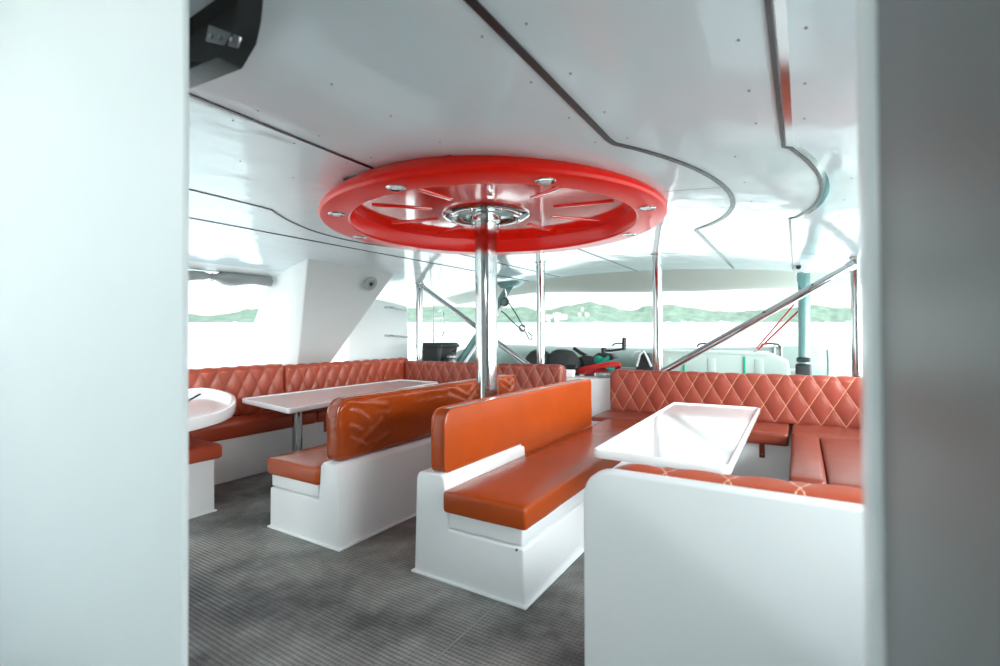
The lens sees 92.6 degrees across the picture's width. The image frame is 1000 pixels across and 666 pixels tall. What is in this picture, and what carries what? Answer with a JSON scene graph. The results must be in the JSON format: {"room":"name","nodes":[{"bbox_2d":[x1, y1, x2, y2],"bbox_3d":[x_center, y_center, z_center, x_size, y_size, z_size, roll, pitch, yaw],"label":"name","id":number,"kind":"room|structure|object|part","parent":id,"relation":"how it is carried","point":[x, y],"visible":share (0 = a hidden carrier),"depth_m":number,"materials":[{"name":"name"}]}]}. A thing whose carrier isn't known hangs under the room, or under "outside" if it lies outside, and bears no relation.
{"room":"ship interior","nodes":[
{"label":"ship interior","id":0,"kind":"room"},
{"bbox_2d":[0,0,188,665],"bbox_3d":[-0.273,0.007,0.695,4.000,2.500,0.013,-1,0,32],"label":"wall","id":1,"kind":"structure","parent":0,"point":[94,94],"depth_m":1.11,"materials":[{"name":"white paint"}]},
{"bbox_2d":[189,261,280,277],"bbox_3d":[-2.826,-0.655,4.695,0.558,0.069,4.050,-1,0,32],"label":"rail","id":2,"kind":"structure","parent":0,"point":[192,264],"depth_m":4.81,"materials":[{"name":"white metal"}]},
{"bbox_2d":[189,268,272,285],"bbox_3d":[-3.244,-0.561,4.196,0.152,0.165,2.660,-1,0,32],"label":"curtain","id":3,"kind":"object","parent":2,"relation":"attached to","point":[225,278],"visible":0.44,"depth_m":4.89,"materials":[{"name":"grey fabric"}]},
{"bbox_2d":[238,259,392,365],"bbox_3d":[-1.998,-0.190,5.523,0.989,1.124,1.557,-1,0,32],"label":"wall pillar","id":4,"kind":"structure","parent":0,"point":[309,310],"depth_m":5.31,"materials":[{"name":"grey paint"}]},
{"bbox_2d":[364,277,376,290],"bbox_3d":[-1.504,-0.571,5.571,0.100,0.152,0.176,-1,0,32],"label":"round speaker","id":5,"kind":"object","parent":4,"relation":"attached to","point":[370,284],"visible":1,"depth_m":5.56},
{"bbox_2d":[188,471,584,665],"bbox_3d":[-0.775,1.329,2.126,6.400,0.122,7.180,-1,0,32],"label":"floor","id":6,"kind":"structure","parent":0,"point":[259,594],"depth_m":2.21,"materials":[{"name":"grey carpet"}]},
{"bbox_2d":[188,437,221,519],"bbox_3d":[-2.654,1.043,3.402,1.066,0.503,0.787,-1,0,32],"label":"bench","id":7,"kind":"object","parent":6,"relation":"on","point":[202,454],"visible":0.13,"depth_m":3.38,"materials":[{"name":"red leather"}]},
{"bbox_3d":[-2.647,0.851,3.398,1.047,0.118,0.787,-1,0,32],"label":"seat","id":8,"kind":"part","parent":7,"relation":"part of","materials":[{"name":"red leather"}]},
{"bbox_2d":[189,387,235,431],"bbox_3d":[-2.296,0.887,3.286,1.800,0.808,1.348,-1,0,32],"label":"round table","id":9,"kind":"object","parent":6,"relation":"on","point":[207,406],"depth_m":3.37,"materials":[{"name":"white"}]},
{"bbox_2d":[189,357,407,484],"bbox_3d":[-2.108,0.809,5.034,0.532,0.982,3.650,-1,0,32],"label":"sofa","id":10,"kind":"object","parent":6,"relation":"on","point":[247,442],"visible":0.52,"depth_m":4.65,"materials":[{"name":"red leather"}]},
{"bbox_3d":[-2.783,0.561,4.337,0.135,0.482,1.750,-1,0,32],"label":"backrest","id":11,"kind":"part","parent":10,"relation":"part of","materials":[{"name":"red leather"}]},
{"bbox_3d":[-2.361,0.860,4.505,0.397,0.137,1.206,-1,0,32],"label":"seat","id":12,"kind":"part","parent":10,"relation":"part of","materials":[{"name":"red leather"}]},
{"bbox_3d":[-1.587,0.867,5.738,0.397,0.125,1.687,-1,0,32],"label":"seat","id":13,"kind":"part","parent":10,"relation":"part of","materials":[{"name":"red leather"}]},
{"bbox_3d":[-1.812,0.569,5.885,0.135,0.467,1.895,-1,0,32],"label":"backrest","id":14,"kind":"part","parent":10,"relation":"part of","materials":[{"name":"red leather"}]},
{"bbox_2d":[242,379,437,451],"bbox_3d":[-1.511,0.953,5.108,1.049,0.684,2.347,-1,0,32],"label":"dining table","id":15,"kind":"object","parent":6,"relation":"on","point":[294,403],"visible":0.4,"depth_m":4.56,"materials":[{"name":"white"}]},
{"bbox_2d":[267,375,515,551],"bbox_3d":[-0.429,0.843,4.267,0.714,0.876,3.066,-1,0,32],"label":"bench","id":16,"kind":"object","parent":6,"relation":"on","point":[338,494],"visible":0.62,"depth_m":3.06,"materials":[{"name":"orange leather"}]},
{"bbox_3d":[-0.799,0.971,3.853,0.480,0.079,1.920,-1,0,32],"label":"locker lid","id":17,"kind":"part","parent":16,"relation":"part of","materials":[{"name":"white plastic"}]},
{"bbox_3d":[-0.515,0.869,4.309,0.522,0.123,3.047,-1,0,32],"label":"seat","id":18,"kind":"part","parent":16,"relation":"part of","materials":[{"name":"orange leather"}]},
{"bbox_3d":[-0.446,0.586,3.773,0.132,0.368,2.120,-1,0,32],"label":"backrest","id":19,"kind":"part","parent":16,"relation":"part of","materials":[{"name":"orange leather"}]},
{"bbox_2d":[470,212,500,398],"bbox_3d":[-0.089,0.229,3.278,0.280,2.085,0.280,-1,0,32],"label":"support post","id":20,"kind":"object","parent":6,"relation":"on","point":[486,301],"visible":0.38,"depth_m":3.21,"materials":[{"name":"silver metal"}]},
{"bbox_2d":[405,360,574,390],"bbox_3d":[-0.361,0.826,5.768,2.440,0.928,0.711,-1,0,32],"label":"sofa","id":21,"kind":"object","parent":6,"relation":"on","point":[528,375],"visible":0.41,"depth_m":5.75,"materials":[{"name":"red leather"}]},
{"bbox_3d":[-0.195,0.470,6.041,2.440,0.084,0.072,-1,0,32],"label":"panel","id":22,"kind":"part","parent":21,"relation":"part of","materials":[{"name":"white plastic"}]},
{"bbox_2d":[411,378,652,609],"bbox_3d":[0.464,0.831,3.382,0.708,0.874,2.436,-1,0,32],"label":"bench","id":23,"kind":"object","parent":6,"relation":"on","point":[500,508],"visible":0.8,"depth_m":2.51,"materials":[{"name":"orange leather"}]},
{"bbox_3d":[0.221,0.603,3.346,0.095,0.403,2.035,-1,0,32],"label":"backrest","id":24,"kind":"part","parent":23,"relation":"part of","materials":[{"name":"orange leather"}]},
{"bbox_3d":[0.142,0.950,2.675,0.433,0.084,0.835,-1,0,32],"label":"locker lid","id":25,"kind":"part","parent":23,"relation":"part of","materials":[{"name":"white plastic"}]},
{"bbox_3d":[0.558,0.847,3.323,0.487,0.124,2.436,-1,0,32],"label":"seat","id":26,"kind":"part","parent":23,"relation":"part of","materials":[{"name":"orange leather"}]},
{"bbox_2d":[593,402,759,473],"bbox_3d":[1.223,0.916,3.027,0.654,0.684,1.930,-1,0,32],"label":"dining table","id":27,"kind":"object","parent":6,"relation":"on","point":[691,436],"visible":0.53,"depth_m":2.64,"materials":[{"name":"white plastic"}]},
{"bbox_2d":[584,464,864,665],"bbox_3d":[1.047,0.811,1.391,1.443,0.876,0.671,-1,0,32],"label":"bench","id":28,"kind":"object","parent":6,"relation":"on","point":[683,567],"visible":0.73,"depth_m":1.29,"materials":[{"name":"white leather"}]},
{"bbox_3d":[0.925,0.594,1.189,1.430,0.441,0.085,-1,0,32],"label":"backrest","id":29,"kind":"part","parent":28,"relation":"part of","materials":[{"name":"orange leather"}]},
{"bbox_2d":[592,369,860,480],"bbox_3d":[2.111,0.811,4.176,2.600,0.894,0.641,-1,0,32],"label":"sofa","id":30,"kind":"object","parent":6,"relation":"on","point":[821,400],"visible":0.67,"depth_m":4.19,"materials":[{"name":"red leather"}]},
{"bbox_3d":[1.687,0.843,4.371,1.636,0.110,0.522,-1,0,32],"label":"seat","id":31,"kind":"part","parent":30,"relation":"part of","materials":[{"name":"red leather"}]},
{"bbox_3d":[2.249,0.576,4.382,2.540,0.424,0.135,-1,0,32],"label":"backrest","id":32,"kind":"part","parent":30,"relation":"part of","materials":[{"name":"leather"}]},
{"bbox_2d":[789,424,861,488],"bbox_3d":[2.440,1.004,3.119,0.930,0.488,1.845,-1,0,32],"label":"bench","id":33,"kind":"object","parent":6,"relation":"on","point":[831,455],"visible":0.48,"depth_m":3.01,"materials":[{"name":"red leather"}]},
{"bbox_3d":[1.983,0.825,3.094,0.178,0.122,1.310,-1,0,32],"label":"seat","id":34,"kind":"part","parent":33,"relation":"part of","materials":[{"name":"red leather"}]},
{"bbox_3d":[2.762,0.825,3.694,0.867,0.114,0.527,-1,0,32],"label":"seat","id":35,"kind":"part","parent":33,"relation":"part of","materials":[{"name":"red leather"}]},
{"bbox_3d":[2.349,0.822,2.864,0.684,0.119,1.312,-1,0,32],"label":"seat","id":36,"kind":"part","parent":33,"relation":"part of","materials":[{"name":"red leather"}]},
{"bbox_2d":[189,0,858,297],"bbox_3d":[0.223,-0.700,3.945,6.500,0.494,6.020,-1,0,32],"label":"ceiling","id":37,"kind":"structure","parent":0,"point":[373,83],"depth_m":1.74,"materials":[{"name":"white"}]},
{"bbox_2d":[189,0,262,88],"bbox_3d":[-0.750,-0.721,1.213,0.444,0.162,0.044,-1,0,32],"label":"loudspeaker","id":38,"kind":"object","parent":37,"relation":"attached to","point":[223,34],"visible":0.8,"depth_m":1.17,"materials":[{"name":"black plastic"}]},
{"bbox_2d":[189,93,372,168],"bbox_3d":[-0.895,-0.840,2.014,0.016,0.012,1.540,-1,0,31],"label":"trim","id":39,"kind":"structure","parent":37,"relation":"attached to","point":[190,95],"depth_m":1.95,"materials":[{"name":"grey"}]},
{"bbox_2d":[189,217,526,280],"bbox_3d":[-1.148,-0.794,4.829,0.014,0.015,6.040,-1,0,33],"label":"trim","id":40,"kind":"structure","parent":37,"relation":"attached to","point":[189,217],"depth_m":4.17,"materials":[{"name":"grey"}]},
{"bbox_2d":[189,189,558,276],"bbox_3d":[-0.840,-0.818,4.577,0.384,0.026,5.940,-1,0,32],"label":"trim","id":41,"kind":"structure","parent":37,"relation":"attached to","point":[272,210],"depth_m":3.50,"materials":[{"name":"grey"}]},
{"bbox_2d":[318,155,667,254],"bbox_3d":[-0.043,-0.791,3.250,2.232,0.166,2.232,-1,0,32],"label":"ceiling disc","id":42,"kind":"object","parent":37,"relation":"attached to","point":[422,204],"visible":0.95,"depth_m":2.97,"materials":[{"name":"red plastic"}]},
{"bbox_2d":[328,212,344,216],"bbox_3d":[-0.971,-0.711,2.840,0.100,0.016,0.100,-1,0,32],"label":"recessed light","id":43,"kind":"object","parent":42,"relation":"attached to","point":[335,214],"depth_m":2.84,"materials":[{"name":"white metal"}]},
{"bbox_2d":[353,235,366,238],"bbox_3d":[-1.026,-0.706,3.498,0.100,0.016,0.100,-1,0,32],"label":"recessed light","id":44,"kind":"object","parent":42,"relation":"attached to","point":[354,236],"depth_m":3.49,"materials":[{"name":"white"}]},
{"bbox_2d":[386,184,405,190],"bbox_3d":[-0.511,-0.718,2.349,0.100,0.016,0.100,-1,0,32],"label":"recessed light","id":45,"kind":"object","parent":42,"relation":"attached to","point":[390,187],"depth_m":2.34,"materials":[{"name":"white metal"}]},
{"bbox_3d":[-0.098,-0.830,3.285,0.400,0.032,0.400,-1,0,32],"label":"hatch plate","id":46,"kind":"part","parent":42,"relation":"part of","materials":[{"name":"silver metal"}]},
{"bbox_3d":[-0.043,-0.826,3.251,1.850,0.020,1.850,-1,0,32],"label":"disc plate","id":47,"kind":"part","parent":42,"relation":"part of","materials":[{"name":"red"}]},
{"bbox_2d":[535,177,555,184],"bbox_3d":[0.216,-0.725,2.268,0.100,0.016,0.100,-1,0,32],"label":"recessed light","id":48,"kind":"object","parent":42,"relation":"attached to","point":[538,180],"depth_m":2.26,"materials":[{"name":"white metal"}]},
{"bbox_2d":[622,233,636,235],"bbox_3d":[0.945,-0.723,3.487,0.100,0.016,0.100,-1,0,32],"label":"recessed light","id":49,"kind":"object","parent":42,"relation":"attached to","point":[623,234],"depth_m":3.49,"materials":[{"name":"white"}]},
{"bbox_2d":[638,206,655,210],"bbox_3d":[0.853,-0.727,2.772,0.100,0.016,0.100,-1,0,32],"label":"recessed light","id":50,"kind":"object","parent":42,"relation":"attached to","point":[640,208],"depth_m":2.77,"materials":[{"name":"white metal"}]},
{"bbox_2d":[464,0,735,267],"bbox_3d":[1.381,-0.758,3.124,0.381,0.051,5.840,-1,0,32],"label":"trim","id":51,"kind":"structure","parent":37,"relation":"attached to","point":[475,5],"depth_m":1.60,"materials":[{"name":"grey"}]},
{"bbox_2d":[577,249,636,270],"bbox_3d":[1.207,-0.838,5.441,0.016,0.011,2.500,-1,0,33],"label":"trim","id":52,"kind":"structure","parent":37,"relation":"attached to","point":[577,249],"depth_m":5.43,"materials":[{"name":"grey metal"}]},
{"bbox_2d":[445,269,849,304],"bbox_3d":[1.919,-0.667,6.647,6.500,0.552,0.460,-1,0,32],"label":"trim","id":53,"kind":"structure","parent":37,"relation":"attached to","point":[673,279],"depth_m":6.36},
{"bbox_2d":[540,253,858,261],"bbox_3d":[2.093,-0.675,4.620,3.850,0.379,0.005,-1,0,31],"label":"trim","id":54,"kind":"structure","parent":37,"relation":"attached to","point":[662,253],"depth_m":4.86,"materials":[{"name":"grey metal"}]},
{"bbox_2d":[764,0,822,269],"bbox_3d":[1.792,-0.704,2.837,0.169,0.033,5.790,-1,0,32],"label":"trim","id":55,"kind":"structure","parent":37,"relation":"attached to","point":[767,3],"depth_m":1.46,"materials":[{"name":"grey"}]},
{"bbox_2d":[774,0,829,242],"bbox_3d":[1.318,-0.704,2.042,0.179,0.031,3.940,-1,0,32],"label":"trim","id":56,"kind":"structure","parent":37,"relation":"attached to","point":[779,5],"depth_m":1.40,"materials":[{"name":"silver metal"}]},
{"bbox_2d":[566,376,792,432],"bbox_3d":[1.127,0.936,5.354,6.500,0.875,0.290,-1,0,32],"label":"wall","id":57,"kind":"structure","parent":0,"point":[600,387],"depth_m":5.21,"materials":[{"name":"white plastic"}]},
{"bbox_2d":[415,282,423,360],"bbox_3d":[-1.124,-0.086,6.678,0.180,1.226,0.180,-1,0,32],"label":"post","id":58,"kind":"object","parent":57,"relation":"on","point":[419,293],"visible":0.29,"depth_m":6.63,"materials":[{"name":"silver metal"}]},
{"bbox_2d":[419,283,530,363],"bbox_3d":[-0.363,-0.127,6.165,1.760,1.143,0.082,-1,0,32],"label":"diagonal brace","id":59,"kind":"object","parent":58,"relation":"attached to","point":[422,286],"visible":0.83,"depth_m":6.21,"materials":[{"name":"silver metal"}]},
{"bbox_2d":[535,262,545,363],"bbox_3d":[0.485,-0.168,5.669,0.187,1.349,0.187,-1,0,32],"label":"post","id":60,"kind":"object","parent":57,"relation":"on","point":[540,266],"visible":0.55,"depth_m":5.62,"materials":[{"name":"silver metal"}]},
{"bbox_2d":[564,364,578,369],"bbox_3d":[0.845,0.436,5.638,0.170,0.135,0.090,-1,0,32],"label":"pad","id":61,"kind":"object","parent":57,"relation":"on","point":[567,366],"visible":0.53,"depth_m":5.60,"materials":[{"name":"black plastic"}]},
{"bbox_2d":[575,355,621,374],"bbox_3d":[1.091,0.382,5.624,0.690,0.244,0.208,-1,0,32],"label":"rope coil","id":62,"kind":"object","parent":57,"relation":"on","point":[595,368],"depth_m":5.53,"materials":[{"name":"red fabric"}]},
{"bbox_3d":[1.220,0.346,5.567,0.248,0.176,0.169,-1,0,32],"label":"rope coil","id":63,"kind":"part","parent":62,"relation":"part of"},
{"bbox_2d":[597,372,610,377],"bbox_3d":[1.195,0.468,5.348,0.190,0.059,0.108,-1,0,32],"label":"box","id":64,"kind":"object","parent":57,"relation":"on","point":[599,374],"visible":0.72,"depth_m":5.32,"materials":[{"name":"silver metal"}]},
{"bbox_2d":[650,253,663,369],"bbox_3d":[1.633,-0.164,4.949,0.187,1.312,0.187,-1,0,32],"label":"post","id":65,"kind":"object","parent":57,"relation":"on","point":[657,272],"visible":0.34,"depth_m":4.91,"materials":[{"name":"silver metal"}]},
{"bbox_2d":[849,256,860,376],"bbox_3d":[3.056,-0.090,4.092,0.151,1.128,0.151,-1,0,32],"label":"post","id":66,"kind":"object","parent":57,"relation":"on","point":[854,275],"visible":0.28,"depth_m":4.07,"materials":[{"name":"silver metal"}]},
{"bbox_2d":[661,260,857,370],"bbox_3d":[2.335,-0.094,4.473,1.642,1.044,0.090,-1,0,32],"label":"diagonal brace","id":67,"kind":"object","parent":66,"relation":"attached to","point":[849,266],"visible":0.87,"depth_m":4.38,"materials":[{"name":"silver metal"}]},
{"bbox_2d":[876,0,999,665],"bbox_3d":[0.798,0.282,-0.109,1.338,1.920,0.465,-1,0,32],"label":"wall","id":68,"kind":"structure","parent":0,"point":[938,61],"depth_m":0.25,"materials":[{"name":"grey paint"}]},
{"bbox_2d":[856,0,885,665],"bbox_3d":[0.381,0.289,0.441,0.069,1.920,0.057,-1,0,32],"label":"trim","id":69,"kind":"structure","parent":68,"relation":"attached to","point":[866,10],"depth_m":0.44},
{"bbox_3d":[-2.741,0.895,4.924,0.405,1.020,4.530,-1,0,32],"label":"wall","id":70,"kind":"structure","parent":0,"visible":0},
{"bbox_2d":[346,299,409,360],"bbox_3d":[-1.703,0.239,6.840,0.141,1.537,1.139,-1,0,32],"label":"wall panel","id":71,"kind":"object","parent":70,"relation":"attached to","point":[381,333],"visible":0.54,"depth_m":6.85,"materials":[{"name":"white metal"}]},
{"bbox_3d":[-1.517,-0.362,7.096,0.086,0.052,0.481,-1,0,32],"label":"grab rail","id":72,"kind":"part","parent":71,"relation":"part of","materials":[{"name":"silver metal"}]},
{"bbox_3d":[-1.514,0.048,7.094,0.086,0.052,0.481,-1,0,32],"label":"grab rail","id":73,"kind":"part","parent":71,"relation":"part of","materials":[{"name":"silver metal"}]},
{"bbox_3d":[1.448,0.864,5.867,6.500,0.620,0.920,-1,0,32],"label":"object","id":74,"kind":"object","parent":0,"visible":0},
{"bbox_2d":[415,342,458,360],"bbox_3d":[-0.937,0.363,7.175,0.520,0.440,0.500,-1,0,32],"label":"storage bin","id":75,"kind":"object","parent":74,"relation":"on","point":[432,351],"visible":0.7,"depth_m":6.97,"materials":[{"name":"black plastic"}]},
{"bbox_2d":[423,347,455,360],"bbox_3d":[-0.937,0.393,7.174,0.459,0.380,0.439,-1,0,32],"label":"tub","id":76,"kind":"object","parent":75,"relation":"in","point":[429,353],"depth_m":6.96,"materials":[{"name":"black plastic"}]},
{"bbox_3d":[-0.939,0.156,7.176,0.480,0.025,0.460,-1,0,32],"label":"lid","id":77,"kind":"part","parent":75,"relation":"part of","materials":[{"name":"black plastic"}]},
{"bbox_2d":[433,304,444,341],"bbox_3d":[-1.002,0.066,7.829,0.245,1.084,0.026,-1,0,32],"label":"boarding ladder","id":78,"kind":"object","parent":74,"relation":"on","point":[443,317],"visible":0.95,"depth_m":7.81,"materials":[{"name":"silver metal"}]},
{"bbox_2d":[444,347,458,361],"bbox_3d":[-0.683,0.358,6.827,0.240,0.331,0.220,-1,0,32],"label":"winch","id":79,"kind":"object","parent":74,"relation":"on","point":[453,358],"visible":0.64,"depth_m":6.77,"materials":[{"name":"silver metal"}]},
{"bbox_2d":[457,280,523,361],"bbox_3d":[-0.188,-0.068,7.012,1.102,1.353,0.337,-1,0,10],"label":"davit","id":80,"kind":"object","parent":74,"relation":"on","point":[470,348],"visible":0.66,"depth_m":6.94,"materials":[{"name":"grey metal"}]},
{"bbox_2d":[501,288,508,305],"bbox_3d":[0.074,-0.525,6.904,0.130,0.285,0.075,-1,0,32],"label":"pulley block","id":81,"kind":"object","parent":80,"relation":"hanging from","point":[504,301],"visible":1,"depth_m":6.88,"materials":[{"name":"black plastic"}]},
{"bbox_2d":[500,303,532,339],"bbox_3d":[0.190,-0.171,6.846,0.626,0.539,0.028,-1,0,32],"label":"rope","id":82,"kind":"object","parent":81,"relation":"hanging from","point":[522,325],"visible":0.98,"depth_m":6.78,"materials":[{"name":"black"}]},
{"bbox_2d":[525,350,548,363],"bbox_3d":[0.497,0.394,6.108,0.398,0.365,0.263,-1,0,32],"label":"bag","id":83,"kind":"object","parent":74,"relation":"on","point":[531,357],"visible":0.29,"depth_m":6.04,"materials":[{"name":"grey fabric"}]},
{"bbox_2d":[547,349,580,375],"bbox_3d":[0.777,0.390,5.933,0.468,0.383,0.263,-1,0,32],"label":"bag","id":84,"kind":"object","parent":74,"relation":"on","point":[563,357],"visible":0.53,"depth_m":5.83,"materials":[{"name":"grey fabric"}]},
{"bbox_2d":[573,337,626,375],"bbox_3d":[1.234,0.305,5.856,0.682,0.502,0.247,-1,0,32],"label":"outboard motor","id":85,"kind":"object","parent":74,"relation":"on","point":[585,359],"visible":0.55,"depth_m":5.78,"materials":[{"name":"black plastic"}]},
{"bbox_3d":[0.991,0.234,5.942,0.180,0.126,0.044,-1,0,32],"label":"handle","id":86,"kind":"part","parent":85,"relation":"part of","materials":[{"name":"black plastic"}]},
{"bbox_2d":[631,350,652,370],"bbox_3d":[1.614,0.369,5.343,0.262,0.361,0.192,-1,0,32],"label":"bag","id":87,"kind":"object","parent":74,"relation":"on","point":[645,360],"visible":0.59,"depth_m":5.28,"materials":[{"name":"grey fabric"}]},
{"bbox_2d":[456,342,840,375],"bbox_3d":[1.614,0.578,6.927,5.498,0.873,1.682,-1,0,32],"label":"inflatable boat","id":88,"kind":"object","parent":74,"relation":"on","point":[823,361],"visible":0.14,"depth_m":6.74,"materials":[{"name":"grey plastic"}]},
{"bbox_2d":[663,349,789,374],"bbox_3d":[2.722,0.459,5.930,1.535,0.490,0.540,-1,0,32],"label":"locker","id":89,"kind":"object","parent":88,"relation":"on","point":[720,361],"visible":0.52,"depth_m":5.64,"materials":[{"name":"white plastic"}]},
{"bbox_3d":[2.635,0.237,5.985,1.293,0.045,0.540,-1,0,32],"label":"lid","id":90,"kind":"part","parent":89,"relation":"part of","materials":[{"name":"white plastic"}]},
{"bbox_2d":[753,304,797,351],"bbox_3d":[3.078,-0.014,5.386,0.051,0.590,0.658,0,0,-17],"label":"red line","id":91,"kind":"object","parent":89,"relation":"on","point":[790,308],"visible":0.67,"depth_m":5.34,"materials":[{"name":"red fabric"}]},
{"bbox_3d":[3.543,0.156,6.265,0.244,0.071,0.047,-1,0,32],"label":"grab handle","id":92,"kind":"part","parent":88,"relation":"part of","materials":[{"name":"grey fabric"}]},
{"bbox_2d":[793,265,811,375],"bbox_3d":[3.196,-0.115,5.049,0.151,1.262,0.210,-1,0,32],"label":"davit","id":93,"kind":"object","parent":74,"relation":"on","point":[803,367],"visible":0.82,"depth_m":4.99,"materials":[{"name":"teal metal"}]},
{"label":"outside","id":94,"kind":"structure","parent":0,"visible":0},
{"bbox_2d":[189,306,535,322],"bbox_3d":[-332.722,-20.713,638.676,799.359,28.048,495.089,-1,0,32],"label":"hill","id":95,"kind":"structure","parent":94,"point":[246,315],"depth_m":557.29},
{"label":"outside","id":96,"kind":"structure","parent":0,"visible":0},
{"bbox_2d":[500,302,678,322],"bbox_3d":[96.367,-23.322,557.674,229.560,29.980,251.095,-1,0,32],"label":"hill","id":97,"kind":"structure","parent":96,"point":[598,313],"depth_m":504.88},
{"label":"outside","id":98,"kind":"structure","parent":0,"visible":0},
{"bbox_2d":[631,305,850,321],"bbox_3d":[481.234,-25.814,649.029,628.464,32.691,537.981,-1,0,32],"label":"hill","id":99,"kind":"structure","parent":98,"point":[677,313],"depth_m":598.83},
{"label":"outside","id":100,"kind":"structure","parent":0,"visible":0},
{"bbox_2d":[189,322,851,375],"bbox_3d":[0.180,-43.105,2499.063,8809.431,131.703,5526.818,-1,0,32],"label":"sea","id":101,"kind":"structure","parent":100,"point":[212,345],"depth_m":68.31,"materials":[{"name":"grey liquid"}]}
]}

